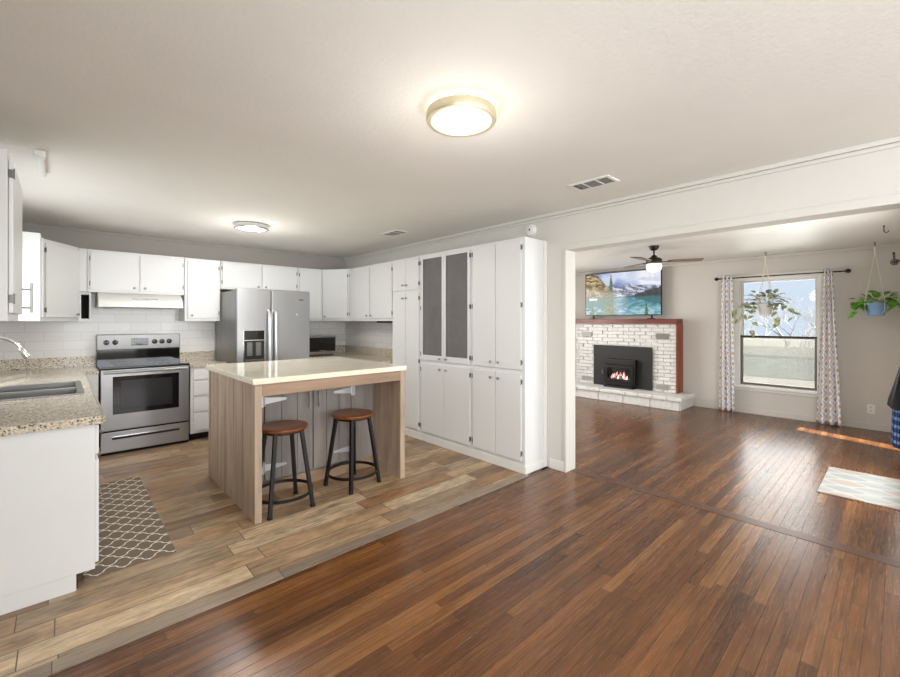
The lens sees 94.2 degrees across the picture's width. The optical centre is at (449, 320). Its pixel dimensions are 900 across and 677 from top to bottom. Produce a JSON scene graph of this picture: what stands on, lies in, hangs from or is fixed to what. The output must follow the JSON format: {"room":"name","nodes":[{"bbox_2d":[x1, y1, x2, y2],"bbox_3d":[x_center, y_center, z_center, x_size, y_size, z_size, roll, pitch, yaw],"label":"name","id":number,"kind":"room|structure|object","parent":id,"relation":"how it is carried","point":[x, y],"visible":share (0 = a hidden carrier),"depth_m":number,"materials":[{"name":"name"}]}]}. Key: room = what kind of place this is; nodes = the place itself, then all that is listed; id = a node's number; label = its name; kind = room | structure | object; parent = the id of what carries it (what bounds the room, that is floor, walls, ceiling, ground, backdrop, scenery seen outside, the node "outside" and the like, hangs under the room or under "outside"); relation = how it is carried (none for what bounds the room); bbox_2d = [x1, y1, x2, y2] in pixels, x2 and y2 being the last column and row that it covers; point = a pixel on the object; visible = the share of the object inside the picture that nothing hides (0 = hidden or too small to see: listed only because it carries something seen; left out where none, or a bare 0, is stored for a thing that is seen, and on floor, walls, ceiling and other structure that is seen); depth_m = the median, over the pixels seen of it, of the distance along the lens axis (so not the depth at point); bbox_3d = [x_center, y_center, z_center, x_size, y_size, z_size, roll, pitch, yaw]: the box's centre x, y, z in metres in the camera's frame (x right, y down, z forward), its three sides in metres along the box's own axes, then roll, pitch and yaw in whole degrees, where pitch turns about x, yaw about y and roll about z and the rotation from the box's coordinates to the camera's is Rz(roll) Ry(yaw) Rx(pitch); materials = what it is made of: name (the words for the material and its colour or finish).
{"room":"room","nodes":[
{"label":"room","id":0,"kind":"room"},
{"bbox_2d":[22,226,345,292],"bbox_3d":[-3.246,0.240,5.651,4.210,2.560,0.100,0,0,-43],"label":"wall","id":1,"kind":"structure","parent":0,"point":[83,240],"depth_m":5.35,"materials":[{"name":"grey paint"}]},
{"bbox_2d":[42,239,86,320],"bbox_3d":[-4.138,-0.390,4.207,0.735,0.780,0.798,0,0,-43],"label":"upper cabinet","id":2,"kind":"object","parent":1,"relation":"attached to","point":[61,261],"depth_m":4.20,"materials":[{"name":"white paint"}]},
{"bbox_2d":[78,292,90,320],"bbox_3d":[-3.992,-0.155,4.563,0.100,0.310,0.200,0,0,-43],"label":"cubby","id":3,"kind":"object","parent":2,"relation":"attached to","point":[84,297],"visible":0.95,"depth_m":4.58,"materials":[{"name":"white paint"}]},
{"bbox_2d":[87,249,183,295],"bbox_3d":[-3.683,-0.547,4.924,0.900,0.465,0.367,0,0,-43],"label":"upper cabinet","id":4,"kind":"object","parent":1,"relation":"attached to","point":[107,271],"visible":0.97,"depth_m":4.78,"materials":[{"name":"white paint"}]},
{"bbox_2d":[96,292,182,308],"bbox_3d":[-3.628,-0.233,4.897,0.775,0.161,0.464,0,0,-43],"label":"range hood","id":5,"kind":"object","parent":1,"relation":"attached to","point":[105,300],"visible":1,"depth_m":4.74,"materials":[{"name":"white metal"}]},
{"bbox_2d":[22,222,344,260],"bbox_3d":[-3.207,-1.022,5.609,4.010,0.035,0.015,0,0,-43],"label":"trim","id":6,"kind":"structure","parent":1,"relation":"attached to","point":[23,223],"depth_m":5.25,"materials":[{"name":"grey paint"}]},
{"bbox_2d":[0,293,392,365],"bbox_3d":[-2.090,0.090,4.405,4.010,0.860,3.300,0,0,-43],"label":"backsplash","id":7,"kind":"structure","parent":1,"relation":"attached to","point":[40,339],"depth_m":5.00,"materials":[{"name":"white tile"}]},
{"bbox_2d":[179,258,219,320],"bbox_3d":[-3.206,-0.390,5.367,0.394,0.780,0.367,0,0,-43],"label":"upper cabinet","id":8,"kind":"object","parent":1,"relation":"attached to","point":[201,297],"visible":0.97,"depth_m":5.24,"materials":[{"name":"white paint"}]},
{"bbox_2d":[220,261,297,290],"bbox_3d":[-2.686,-0.598,5.849,1.018,0.365,0.367,0,0,-43],"label":"upper cabinet","id":9,"kind":"object","parent":1,"relation":"attached to","point":[233,275],"visible":0.9,"depth_m":5.69,"materials":[{"name":"white paint"}]},
{"bbox_2d":[298,268,321,320],"bbox_3d":[-2.183,-0.390,6.334,0.370,0.780,0.342,0,0,-43],"label":"upper cabinet","id":10,"kind":"object","parent":1,"relation":"attached to","point":[309,280],"visible":0.5,"depth_m":6.24,"materials":[{"name":"white paint"}]},
{"bbox_2d":[0,0,899,257],"bbox_3d":[-0.085,-1.090,2.172,4.110,0.100,9.500,0,0,-43],"label":"ceiling","id":11,"kind":"structure","parent":0,"point":[187,120],"depth_m":2.02,"materials":[{"name":"paint"}]},
{"bbox_2d":[33,149,45,176],"bbox_3d":[-2.672,-1.019,2.732,0.056,0.042,0.540,0,0,-43],"label":"ceiling sensor","id":12,"kind":"object","parent":11,"relation":"attached to","point":[39,155],"visible":1,"depth_m":2.63,"materials":[{"name":"white plastic"}]},
{"bbox_2d":[234,221,268,232],"bbox_3d":[-2.146,-1.011,4.516,0.340,0.058,0.340,0,0,-43],"label":"ceiling light","id":13,"kind":"object","parent":11,"relation":"attached to","point":[247,226],"visible":1,"depth_m":4.42,"materials":[{"name":"silver metal"}]},
{"bbox_2d":[236,226,266,231],"bbox_3d":[-2.146,-0.991,4.516,0.304,0.017,0.304,0,0,-43],"label":"diffuser","id":14,"kind":"object","parent":13,"relation":"attached to","point":[242,228],"depth_m":4.48,"materials":[{"name":"white"}]},
{"bbox_2d":[381,229,408,236],"bbox_3d":[-0.652,-1.034,4.921,0.190,0.012,0.320,0,0,-43],"label":"ceiling vent","id":15,"kind":"object","parent":11,"relation":"in","point":[395,232],"visible":1,"depth_m":4.91,"materials":[{"name":"white plastic"}]},
{"bbox_2d":[426,93,496,136],"bbox_3d":[0.055,-1.005,2.043,0.344,0.070,0.344,0,0,-43],"label":"ceiling light","id":16,"kind":"object","parent":11,"relation":"attached to","point":[458,114],"visible":1,"depth_m":1.98,"materials":[{"name":"beige"}]},
{"bbox_2d":[431,107,490,134],"bbox_3d":[0.055,-0.982,2.043,0.296,0.017,0.296,0,0,-43],"label":"diffuser","id":17,"kind":"object","parent":16,"relation":"attached to","point":[445,120],"depth_m":2.03,"materials":[{"name":"white"}]},
{"bbox_2d":[568,174,619,190],"bbox_3d":[1.079,-1.034,3.144,0.190,0.012,0.320,0,0,-43],"label":"ceiling vent","id":18,"kind":"object","parent":11,"relation":"in","point":[604,180],"visible":1,"depth_m":3.13,"materials":[{"name":"white plastic"}]},
{"bbox_2d":[0,396,899,676],"bbox_3d":[1.520,1.468,3.662,8.290,0.104,9.300,0,0,-43],"label":"floor","id":19,"kind":"structure","parent":0,"point":[549,572],"depth_m":2.36,"materials":[{"name":"brown wood"}]},
{"bbox_2d":[0,424,102,615],"bbox_3d":[-2.450,0.984,2.377,0.715,0.864,0.932,0,0,-43],"label":"base cabinet","id":20,"kind":"object","parent":19,"relation":"on","point":[49,480],"visible":0.8,"depth_m":2.12,"materials":[{"name":"white paint"}]},
{"bbox_2d":[0,356,104,436],"bbox_3d":[-3.227,0.476,3.287,0.818,0.152,3.370,0,0,-43],"label":"countertop","id":21,"kind":"structure","parent":20,"relation":"on","point":[21,416],"depth_m":2.65,"materials":[{"name":"stone"}]},
{"bbox_2d":[0,336,30,358],"bbox_3d":[-3.145,0.306,2.905,0.326,0.408,0.124,0,0,-43],"label":"faucet","id":22,"kind":"object","parent":21,"relation":"on","point":[22,351],"visible":1,"depth_m":2.99,"materials":[{"name":"silver metal"}]},
{"bbox_2d":[0,381,83,400],"bbox_3d":[-3.035,0.594,3.050,0.530,0.179,0.830,0,0,-43],"label":"sink","id":23,"kind":"object","parent":21,"relation":"in","point":[16,392],"visible":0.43,"depth_m":3.15,"materials":[{"name":"silver metal"}]},
{"bbox_2d":[87,374,97,398],"bbox_3d":[-3.918,0.982,4.521,0.145,0.860,0.638,0,0,-43],"label":"base cabinet","id":24,"kind":"object","parent":19,"relation":"on","point":[93,379],"visible":0.1,"depth_m":4.32,"materials":[{"name":"white paint"}]},
{"bbox_2d":[83,476,175,580],"bbox_3d":[-2.406,1.412,3.033,0.430,0.008,1.680,0,0,-43],"label":"runner rug","id":25,"kind":"object","parent":19,"relation":"on","point":[132,532],"visible":0.76,"depth_m":2.81,"materials":[{"name":"grey fabric"}]},
{"bbox_2d":[96,333,189,455],"bbox_3d":[-3.537,0.787,4.821,0.809,1.258,0.698,0,0,-43],"label":"range cooker","id":26,"kind":"object","parent":19,"relation":"on","point":[143,380],"visible":0.98,"depth_m":4.67,"materials":[{"name":"silver metal"}]},
{"bbox_2d":[96,360,189,369],"bbox_3d":[-3.528,0.499,4.811,0.809,0.023,0.563,0,0,-43],"label":"cooktop","id":27,"kind":"object","parent":26,"relation":"in","point":[113,364],"depth_m":4.75,"materials":[{"name":"black glass"}]},
{"bbox_2d":[99,365,188,433],"bbox_3d":[-3.332,0.843,4.603,0.805,0.665,0.100,0,0,-43],"label":"oven","id":28,"kind":"object","parent":26,"relation":"in","point":[136,398],"depth_m":4.58,"materials":[{"name":"silver glass"}]},
{"bbox_2d":[189,367,208,439],"bbox_3d":[-3.117,0.982,5.266,0.385,0.860,0.636,0,0,-43],"label":"base cabinet","id":29,"kind":"object","parent":19,"relation":"on","point":[198,376],"visible":0.49,"depth_m":4.97,"materials":[{"name":"white paint"}]},
{"bbox_2d":[180,351,226,367],"bbox_3d":[-3.114,0.475,5.262,0.395,0.150,0.630,0,0,-43],"label":"countertop","id":30,"kind":"structure","parent":29,"relation":"on","point":[198,358],"depth_m":5.40,"materials":[{"name":"stone"}]},
{"bbox_2d":[216,288,309,363],"bbox_3d":[-2.456,0.516,5.508,0.885,1.800,1.014,0,0,-43],"label":"refrigerator","id":31,"kind":"object","parent":19,"relation":"on","point":[254,325],"visible":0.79,"depth_m":5.16,"materials":[{"name":"grey metal"}]},
{"bbox_2d":[13,473,528,676],"bbox_3d":[-0.655,1.467,2.609,3.670,0.106,0.085,0,0,-43],"label":"edging","id":32,"kind":"object","parent":19,"relation":"on","point":[65,662],"visible":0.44,"depth_m":2.17,"materials":[{"name":"brown wood"}]},
{"bbox_2d":[262,420,315,520],"bbox_3d":[-1.275,1.107,3.203,0.432,0.624,0.432,0,0,-43],"label":"bar stool","id":33,"kind":"object","parent":19,"relation":"on","point":[275,429],"visible":0.86,"depth_m":3.18,"materials":[{"name":"black metal"}]},
{"bbox_2d":[206,357,405,523],"bbox_3d":[-1.315,0.909,3.799,1.315,1.014,1.302,0,0,-43],"label":"kitchen island","id":34,"kind":"object","parent":19,"relation":"on","point":[244,397],"visible":0.96,"depth_m":3.59,"materials":[{"name":"brown wood"}]},
{"bbox_2d":[206,357,405,384],"bbox_3d":[-1.315,0.423,3.799,1.315,0.042,1.302,0,0,-43],"label":"island countertop","id":35,"kind":"structure","parent":34,"relation":"on","point":[278,371],"depth_m":3.54,"materials":[{"name":"beige stone"}]},
{"bbox_2d":[323,408,380,494],"bbox_3d":[-0.848,1.107,3.640,0.432,0.624,0.432,0,0,35],"label":"bar stool","id":36,"kind":"object","parent":19,"relation":"on","point":[351,416],"visible":1,"depth_m":3.60,"materials":[{"name":"black metal"}]},
{"bbox_2d":[393,256,420,439],"bbox_3d":[-0.434,0.318,5.281,0.387,2.196,0.578,0,0,-43],"label":"pantry cabinet","id":37,"kind":"object","parent":19,"relation":"on","point":[406,271],"visible":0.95,"depth_m":5.11,"materials":[{"name":"white paint"}]},
{"bbox_2d":[420,246,471,456],"bbox_3d":[0.051,0.318,4.759,0.387,2.196,0.843,0,0,-43],"label":"pantry cabinet","id":38,"kind":"object","parent":19,"relation":"on","point":[446,276],"visible":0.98,"depth_m":4.62,"materials":[{"name":"white paint"}]},
{"bbox_2d":[472,237,546,474],"bbox_3d":[0.572,0.318,4.197,0.387,2.196,0.687,0,0,-43],"label":"pantry cabinet","id":39,"kind":"object","parent":19,"relation":"on","point":[509,277],"visible":1,"depth_m":4.03,"materials":[{"name":"white paint"}]},
{"bbox_2d":[575,319,694,410],"bbox_3d":[2.942,0.692,7.706,0.698,1.454,2.668,0,0,-43],"label":"fireplace","id":40,"kind":"object","parent":19,"relation":"on","point":[665,336],"visible":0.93,"depth_m":7.25,"materials":[{"name":"white brick"}]},
{"bbox_2d":[582,376,591,380],"bbox_3d":[2.660,1.113,8.138,0.016,0.075,0.210,0,0,-43],"label":"vent grille","id":41,"kind":"object","parent":40,"relation":"attached to","point":[584,378],"depth_m":8.13,"materials":[{"name":"grey metal"}]},
{"bbox_2d":[582,332,591,336],"bbox_3d":[2.660,0.255,8.138,0.016,0.090,0.210,0,0,-43],"label":"vent grille","id":42,"kind":"object","parent":40,"relation":"attached to","point":[584,334],"depth_m":8.13,"materials":[{"name":"beige metal"}]},
{"bbox_2d":[594,345,651,390],"bbox_3d":[3.063,0.829,7.557,0.178,0.748,1.080,0,0,-43],"label":"insert","id":43,"kind":"object","parent":40,"relation":"on","point":[624,367],"visible":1,"depth_m":7.52,"materials":[{"name":"black paint"}]},
{"bbox_2d":[585,269,661,318],"bbox_3d":[3.174,-0.476,7.759,0.190,0.878,1.435,0,0,-43],"label":"television","id":44,"kind":"object","parent":40,"relation":"on","point":[637,292],"visible":0.97,"depth_m":7.70,"materials":[{"name":"multicoloured glass"}]},
{"bbox_2d":[575,319,682,323],"bbox_3d":[3.005,0.005,7.905,0.331,0.081,2.462,0,0,-43],"label":"mantel shelf","id":45,"kind":"object","parent":40,"relation":"attached to","point":[578,321],"depth_m":7.45,"materials":[{"name":"red wood"}]},
{"bbox_2d":[656,384,668,390],"bbox_3d":[3.612,1.123,7.112,0.016,0.095,0.210,0,0,-43],"label":"vent grille","id":46,"kind":"object","parent":40,"relation":"attached to","point":[659,387],"depth_m":7.10,"materials":[{"name":"grey metal"}]},
{"bbox_2d":[656,333,668,338],"bbox_3d":[3.612,0.260,7.112,0.016,0.100,0.210,0,0,-43],"label":"vent grille","id":47,"kind":"object","parent":40,"relation":"attached to","point":[658,335],"depth_m":7.10,"materials":[{"name":"metal"}]},
{"bbox_2d":[570,468,899,567],"bbox_3d":[1.920,1.429,3.201,0.100,0.022,2.180,0,0,-43],"label":"board","id":48,"kind":"object","parent":19,"relation":"on","point":[876,557],"visible":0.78,"depth_m":2.94,"materials":[{"name":"brown wood"}]},
{"bbox_2d":[817,466,899,509],"bbox_3d":[3.534,1.415,3.587,0.860,0.009,0.490,0,0,-43],"label":"entry rug","id":49,"kind":"object","parent":19,"relation":"on","point":[858,486],"visible":1,"depth_m":3.54,"materials":[{"name":"white fabric"}]},
{"bbox_3d":[-1.354,0.982,6.079,0.645,0.860,1.838,0,0,-43],"label":"base cabinet","id":50,"kind":"object","parent":19,"relation":"on","visible":0},
{"bbox_2d":[310,345,392,363],"bbox_3d":[-1.508,0.475,5.933,1.062,0.150,1.830,0,0,-43],"label":"countertop","id":51,"kind":"structure","parent":50,"relation":"on","point":[384,355],"depth_m":6.18,"materials":[{"name":"stone"}]},
{"bbox_2d":[310,335,335,355],"bbox_3d":[-2.027,0.365,6.365,0.430,0.285,0.392,0,0,-43],"label":"microwave oven","id":52,"kind":"object","parent":51,"relation":"on","point":[319,344],"visible":0.59,"depth_m":6.23,"materials":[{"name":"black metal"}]},
{"bbox_2d":[346,147,899,468],"bbox_3d":[1.510,0.190,3.584,0.150,2.660,9.400,0,0,-43],"label":"wall opening","id":53,"kind":"structure","parent":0,"point":[873,174],"depth_m":3.28,"materials":[{"name":"beige paint"}]},
{"bbox_2d":[322,269,349,320],"bbox_3d":[-1.716,-0.390,6.524,0.576,0.780,0.698,0,0,-43],"label":"upper cabinet","id":54,"kind":"object","parent":53,"relation":"attached to","point":[335,282],"visible":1,"depth_m":6.28,"materials":[{"name":"white paint"}]},
{"bbox_2d":[349,261,392,320],"bbox_3d":[-1.015,-0.390,5.922,0.367,0.780,1.130,0,0,-43],"label":"upper cabinet","id":55,"kind":"object","parent":53,"relation":"attached to","point":[371,286],"visible":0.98,"depth_m":5.75,"materials":[{"name":"white paint"}]},
{"bbox_2d":[377,321,392,322],"bbox_3d":[-0.845,0.015,5.724,0.050,0.027,0.500,0,0,-43],"label":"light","id":56,"kind":"object","parent":55,"relation":"attached to","point":[377,321],"visible":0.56,"depth_m":5.74,"materials":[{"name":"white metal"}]},
{"bbox_2d":[526,224,535,235],"bbox_3d":[0.808,-0.915,4.202,0.038,0.120,0.120,0,0,-43],"label":"smoke detector","id":57,"kind":"object","parent":53,"relation":"attached to","point":[530,229],"visible":1,"depth_m":4.18,"materials":[{"name":"white plastic"}]},
{"bbox_2d":[549,458,563,471],"bbox_3d":[1.019,1.375,3.992,0.015,0.090,0.155,0,0,-43],"label":"baseboard opening","id":58,"kind":"structure","parent":53,"relation":"attached to","point":[554,464],"depth_m":3.98,"materials":[{"name":"white paint"}]},
{"bbox_2d":[344,136,899,261],"bbox_3d":[1.410,-1.012,3.560,0.030,0.055,9.300,0,0,-43],"label":"trim","id":59,"kind":"structure","parent":53,"relation":"attached to","point":[892,142],"depth_m":3.14,"materials":[{"name":"beige paint"}]},
{"bbox_2d":[564,193,899,472],"bbox_3d":[1.879,0.350,3.180,0.170,2.140,2.205,0,0,-43],"label":"door frame","id":60,"kind":"structure","parent":53,"relation":"attached to","point":[886,202],"depth_m":3.38,"materials":[{"name":"beige paint"}]},
{"bbox_2d":[575,247,899,425],"bbox_3d":[4.057,0.270,7.109,0.120,2.500,5.300,0,0,-43],"label":"wall","id":61,"kind":"structure","parent":0,"point":[868,347],"depth_m":5.92,"materials":[{"name":"grey paint"}]},
{"bbox_2d":[575,243,899,274],"bbox_3d":[3.985,-0.960,7.076,0.030,0.040,5.050,0,0,-43],"label":"trim","id":62,"kind":"structure","parent":61,"relation":"attached to","point":[896,244],"depth_m":6.29,"materials":[{"name":"grey paint"}]},
{"bbox_2d":[733,270,822,396],"bbox_3d":[4.848,0.180,6.199,0.161,1.780,1.130,0,0,-43],"label":"window","id":63,"kind":"structure","parent":61,"relation":"in","point":[818,277],"depth_m":6.22,"materials":[{"name":"white paint"}]},
{"bbox_2d":[714,269,850,280],"bbox_3d":[4.792,-0.665,6.126,0.136,0.056,1.580,0,0,-43],"label":"curtain rod","id":64,"kind":"object","parent":61,"relation":"attached to","point":[846,270],"visible":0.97,"depth_m":5.99,"materials":[{"name":"brown metal"}]},
{"bbox_2d":[719,276,734,411],"bbox_3d":[4.342,0.350,6.553,0.089,2.110,0.213,0,0,-43],"label":"curtain","id":65,"kind":"object","parent":64,"relation":"hanging from","point":[726,385],"visible":0.99,"depth_m":6.54,"materials":[{"name":"fabric"}]},
{"bbox_2d":[816,269,841,426],"bbox_3d":[5.152,0.350,5.681,0.090,2.110,0.264,0,0,-43],"label":"curtain","id":66,"kind":"object","parent":64,"relation":"hanging from","point":[828,394],"visible":1,"depth_m":5.68,"materials":[{"name":"fabric"}]},
{"bbox_2d":[695,401,891,431],"bbox_3d":[4.899,1.377,6.103,0.015,0.085,2.380,0,0,-43],"label":"baseboard","id":67,"kind":"structure","parent":61,"relation":"attached to","point":[863,425],"depth_m":6.03,"materials":[{"name":"grey paint"}]},
{"bbox_2d":[867,404,874,413],"bbox_3d":[5.500,1.150,5.460,0.010,0.120,0.074,0,0,-43],"label":"wall outlet","id":68,"kind":"object","parent":61,"relation":"attached to","point":[870,408],"visible":1,"depth_m":5.46,"materials":[{"name":"white plastic"}]},
{"bbox_2d":[575,209,899,272],"bbox_3d":[2.537,-1.060,5.697,4.230,0.160,5.300,0,0,-43],"label":"ceiling","id":69,"kind":"structure","parent":0,"point":[857,230],"depth_m":5.29,"materials":[{"name":"white paint"}]},
{"bbox_2d":[625,245,703,271],"bbox_3d":[2.585,-0.770,5.383,0.895,0.420,1.025,0,0,-43],"label":"ceiling fan","id":70,"kind":"object","parent":69,"relation":"hanging from","point":[653,263],"visible":1,"depth_m":5.39,"materials":[{"name":"brown metal"}]},
{"bbox_2d":[731,252,801,336],"bbox_3d":[4.486,-0.373,5.942,0.663,1.215,0.561,0,0,8],"label":"hanging plant","id":71,"kind":"object","parent":69,"relation":"hanging from","point":[765,309],"visible":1,"depth_m":5.93,"materials":[{"name":"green plant"}]},
{"bbox_2d":[847,242,899,319],"bbox_3d":[5.314,-0.498,5.204,0.478,0.964,0.524,0,0,-43],"label":"hanging plant","id":72,"kind":"object","parent":69,"relation":"hanging from","point":[871,309],"visible":1,"depth_m":5.17,"materials":[{"name":"green plant"}]},
{"bbox_3d":[-1.521,0.240,0.771,0.100,2.560,9.400,0,0,-43],"label":"wall","id":73,"kind":"structure","parent":0,"visible":0},
{"bbox_2d":[0,148,32,320],"bbox_3d":[-2.500,-0.420,2.203,0.409,0.840,0.690,0,0,-43],"label":"upper cabinet","id":74,"kind":"object","parent":73,"relation":"attached to","point":[11,289],"visible":1,"depth_m":2.07,"materials":[{"name":"white paint"}]},
{"bbox_2d":[18,231,43,320],"bbox_3d":[-3.881,-0.390,3.696,0.416,0.780,0.298,0,0,-43],"label":"upper cabinet","id":75,"kind":"object","parent":73,"relation":"attached to","point":[32,243],"visible":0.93,"depth_m":3.69,"materials":[{"name":"white paint"}]},
{"bbox_3d":[4.241,0.270,3.787,4.130,2.500,0.120,0,0,-43],"label":"wall","id":76,"kind":"structure","parent":0,"visible":0},
{"bbox_2d":[890,252,899,264],"bbox_3d":[4.824,-0.680,4.503,0.998,0.072,0.132,0,0,-43],"label":"curtain rod","id":77,"kind":"object","parent":76,"relation":"attached to","point":[894,259],"visible":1,"depth_m":4.72,"materials":[{"name":"brown metal"}]},
{"bbox_3d":[4.560,-0.200,4.201,0.640,0.080,0.054,0,0,-43],"label":"coat rack","id":78,"kind":"object","parent":76,"relation":"attached to","visible":0},
{"bbox_2d":[887,366,899,410],"bbox_3d":[4.379,0.340,4.107,0.319,1.040,0.119,0,0,-43],"label":"leather jacket","id":79,"kind":"object","parent":78,"relation":"hanging from","point":[893,402],"visible":1,"depth_m":4.01,"materials":[{"name":"black leather"}]},
{"bbox_2d":[891,409,899,448],"bbox_3d":[4.676,0.560,4.366,0.361,1.480,0.094,0,0,-43],"label":"garment","id":80,"kind":"object","parent":78,"relation":"hanging from","point":[895,429],"visible":0.65,"depth_m":4.28,"materials":[{"name":"fabric"}]},
{"label":"outside","id":81,"kind":"structure","parent":0,"visible":0},
{"bbox_2d":[743,338,814,387],"bbox_3d":[23.182,2.045,24.929,52.100,0.150,85.000,0,0,-43],"label":"ground","id":82,"kind":"structure","parent":81,"point":[746,341],"depth_m":16.98,"materials":[{"name":"white snow"}]},
{"bbox_2d":[744,301,799,345],"bbox_3d":[17.794,0.361,23.722,3.282,3.283,1.391,0,0,25],"label":"bare tree","id":83,"kind":"object","parent":82,"relation":"on","point":[759,316],"visible":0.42,"depth_m":23.57,"materials":[{"name":"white plant"}]},
{"bbox_2d":[744,288,804,356],"bbox_3d":[14.471,0.182,19.200,2.832,3.633,1.755,0,0,42],"label":"bare tree","id":84,"kind":"object","parent":82,"relation":"on","point":[769,317],"visible":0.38,"depth_m":18.81,"materials":[{"name":"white plant"}]},
{"bbox_2d":[743,345,814,380],"bbox_3d":[11.688,1.410,13.919,0.170,1.120,16.500,0,0,-43],"label":"fence","id":85,"kind":"object","parent":82,"relation":"on","point":[752,354],"visible":0.11,"depth_m":14.28,"materials":[{"name":"grey wood"}]},
{"bbox_2d":[789,318,814,367],"bbox_3d":[12.983,0.934,15.167,1.086,2.128,1.136,0,0,7],"label":"bare tree","id":86,"kind":"object","parent":82,"relation":"on","point":[811,328],"visible":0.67,"depth_m":15.18,"materials":[{"name":"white plant"}]},
{"bbox_2d":[799,304,814,327],"bbox_3d":[14.497,0.544,16.164,1.402,2.906,1.744,0,0,22],"label":"bare tree","id":87,"kind":"object","parent":82,"relation":"on","point":[809,310],"visible":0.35,"depth_m":16.55,"materials":[{"name":"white plant"}]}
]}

